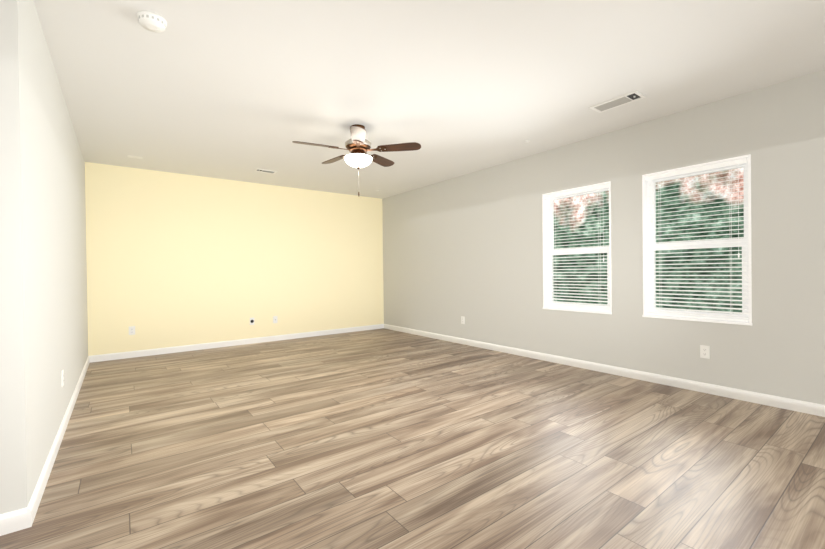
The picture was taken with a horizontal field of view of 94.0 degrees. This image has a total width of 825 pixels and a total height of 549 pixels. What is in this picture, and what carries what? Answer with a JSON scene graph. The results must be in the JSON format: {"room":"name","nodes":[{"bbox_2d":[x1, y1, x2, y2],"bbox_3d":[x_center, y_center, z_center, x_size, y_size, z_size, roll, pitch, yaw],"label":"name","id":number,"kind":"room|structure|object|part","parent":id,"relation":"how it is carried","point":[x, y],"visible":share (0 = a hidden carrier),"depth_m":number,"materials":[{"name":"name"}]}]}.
{"room":"empty living room","nodes":[
{"label":"empty living room","id":0,"kind":"room"},
{"bbox_2d":[0,0,87,513],"bbox_3d":[-3.046,-0.159,3.308,0.150,2.600,4.085,-1,1,-37],"label":"wall","id":1,"kind":"structure","parent":0,"point":[43,310],"depth_m":1.98,"materials":[{"name":"grey paint"}]},
{"bbox_2d":[27,356,89,527],"bbox_3d":[-2.957,1.096,3.355,0.014,0.088,4.085,-1,1,-37],"label":"baseboard","id":2,"kind":"structure","parent":1,"relation":"attached to","point":[35,500],"depth_m":2.26,"materials":[{"name":"white wood"}]},
{"bbox_2d":[61,369,63,386],"bbox_3d":[-2.544,0.754,2.799,0.008,0.115,0.070,-1,1,-37],"label":"electrical outlet","id":3,"kind":"object","parent":1,"relation":"attached to","point":[62,376],"visible":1,"depth_m":2.77,"materials":[{"name":"white plastic"}]},
{"bbox_2d":[85,162,383,355],"bbox_3d":[-2.451,-0.188,6.417,4.857,2.600,0.150,-1,1,-37],"label":"wall","id":4,"kind":"structure","parent":0,"point":[174,259],"depth_m":5.92,"materials":[{"name":"beige paint"}]},
{"bbox_2d":[129,326,134,334],"bbox_3d":[-3.838,0.767,5.263,0.070,0.115,0.008,-1,1,-37],"label":"electrical outlet","id":5,"kind":"object","parent":4,"relation":"attached to","point":[131,330],"visible":1,"depth_m":5.26,"materials":[{"name":"white plastic"}]},
{"bbox_2d":[89,324,383,362],"bbox_3d":[-2.386,1.068,6.361,4.557,0.088,0.014,-1,1,-37],"label":"baseboard","id":6,"kind":"structure","parent":4,"relation":"attached to","point":[129,354],"depth_m":5.93,"materials":[{"name":"white wood"}]},
{"bbox_2d":[0,328,824,548],"bbox_3d":[-0.985,1.175,2.035,7.857,0.100,8.900,-1,1,-37],"label":"floor","id":7,"kind":"structure","parent":0,"point":[383,438],"depth_m":2.33,"materials":[{"name":"brown wood"}]},
{"bbox_2d":[33,0,824,198],"bbox_3d":[-1.018,-1.524,2.015,7.857,0.100,8.900,-1,1,-37],"label":"ceiling","id":8,"kind":"structure","parent":0,"point":[239,90],"depth_m":2.87,"materials":[{"name":"white paint"}]},
{"bbox_2d":[127,155,141,158],"bbox_3d":[-3.459,-1.461,4.795,0.150,0.007,0.090,-1,1,-37],"label":"ceiling plate","id":9,"kind":"object","parent":8,"relation":"attached to","point":[129,156],"visible":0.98,"depth_m":4.80,"materials":[{"name":"white plastic"}]},
{"bbox_2d":[137,11,166,32],"bbox_3d":[-1.499,-1.446,2.215,0.144,0.048,0.144,-1,1,-37],"label":"smoke detector","id":10,"kind":"object","parent":8,"relation":"attached to","point":[152,21],"visible":1,"depth_m":2.19,"materials":[{"name":"white plastic"}]},
{"bbox_2d":[254,168,276,173],"bbox_3d":[-2.108,-1.480,5.525,0.290,0.012,0.140,-1,1,-37],"label":"ceiling vent","id":11,"kind":"object","parent":8,"relation":"in","point":[265,171],"visible":1,"depth_m":5.52,"materials":[{"name":"white metal"}]},
{"bbox_2d":[292,124,420,195],"bbox_3d":[-0.585,-1.141,3.913,1.226,0.705,1.211,-1,1,-37],"label":"ceiling fan","id":12,"kind":"object","parent":8,"relation":"hanging from","point":[358,147],"visible":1,"depth_m":3.81,"materials":[{"name":"brown wood"}]},
{"bbox_3d":[-0.548,-1.138,3.897,0.280,0.099,0.280,-1,1,-37],"label":"lamp shade","id":13,"kind":"part","parent":12,"relation":"part of","materials":[{"name":"white glass"}]},
{"bbox_2d":[589,91,645,112],"bbox_3d":[1.800,-1.513,3.387,0.190,0.012,0.400,-1,1,-37],"label":"ceiling vent","id":14,"kind":"object","parent":8,"relation":"in","point":[633,96],"visible":1,"depth_m":3.37,"materials":[{"name":"white metal"}]},
{"bbox_2d":[382,69,824,404],"bbox_3d":[2.068,-0.229,4.354,0.150,2.600,8.600,-1,1,-37],"label":"wall","id":15,"kind":"structure","parent":0,"point":[469,247],"depth_m":3.95,"materials":[{"name":"grey paint"}]},
{"bbox_2d":[461,316,464,323],"bbox_3d":[0.777,0.706,5.946,0.008,0.115,0.070,-1,1,-37],"label":"electrical outlet","id":16,"kind":"object","parent":15,"relation":"attached to","point":[462,320],"visible":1,"depth_m":5.95,"materials":[{"name":"white plastic"}]},
{"bbox_2d":[542,181,611,313],"bbox_3d":[1.938,-0.287,4.515,0.162,1.432,0.848,-1,1,-37],"label":"window","id":17,"kind":"structure","parent":15,"relation":"in","point":[548,259],"depth_m":4.64,"materials":[{"name":"white plastic"}]},
{"bbox_2d":[544,184,609,311],"bbox_3d":[1.905,-0.289,4.490,0.058,1.385,0.792,-1,1,-37],"label":"window blinds","id":18,"kind":"object","parent":17,"relation":"attached to","point":[555,216],"visible":0.85,"depth_m":4.46,"materials":[{"name":"white plastic"}]},
{"bbox_2d":[384,324,824,416],"bbox_3d":[2.022,1.028,4.308,0.014,0.088,8.586,-1,1,-37],"label":"baseboard","id":19,"kind":"structure","parent":15,"relation":"attached to","point":[780,402],"depth_m":3.82,"materials":[{"name":"white wood"}]},
{"bbox_2d":[642,154,751,325],"bbox_3d":[2.636,-0.289,3.594,0.162,1.432,0.848,-1,1,-37],"label":"window","id":20,"kind":"structure","parent":15,"relation":"in","point":[645,197],"depth_m":3.60,"materials":[{"name":"white plastic"}]},
{"bbox_2d":[645,158,748,321],"bbox_3d":[2.603,-0.291,3.569,0.058,1.385,0.792,-1,1,-37],"label":"window blinds","id":21,"kind":"object","parent":20,"relation":"attached to","point":[708,167],"visible":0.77,"depth_m":3.53,"materials":[{"name":"white plastic"}]},
{"bbox_2d":[700,345,709,358],"bbox_3d":[2.646,0.701,3.482,0.008,0.115,0.070,-1,1,-37],"label":"electrical outlet","id":22,"kind":"object","parent":15,"relation":"attached to","point":[704,351],"visible":1,"depth_m":3.48,"materials":[{"name":"white plastic"}]},
{"bbox_3d":[-3.052,-0.141,0.834,2.850,2.600,0.150,-1,1,-37],"label":"wall","id":23,"kind":"structure","parent":0,"visible":0},
{"bbox_2d":[0,507,26,535],"bbox_3d":[-2.927,1.114,0.823,3.000,0.088,0.014,-1,1,-37],"label":"baseboard return","id":24,"kind":"object","parent":23,"relation":"attached to","point":[13,521],"visible":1,"depth_m":1.70,"materials":[{"name":"white wood"}]},
{"label":"outside","id":25,"kind":"structure","parent":0,"visible":0},
{"bbox_2d":[553,168,743,313],"bbox_3d":[4.739,-1.726,6.383,0.100,8.500,20.600,-1,1,-37],"label":"trees","id":26,"kind":"object","parent":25,"point":[581,214],"depth_m":6.57,"materials":[{"name":"green plant"}]}
]}

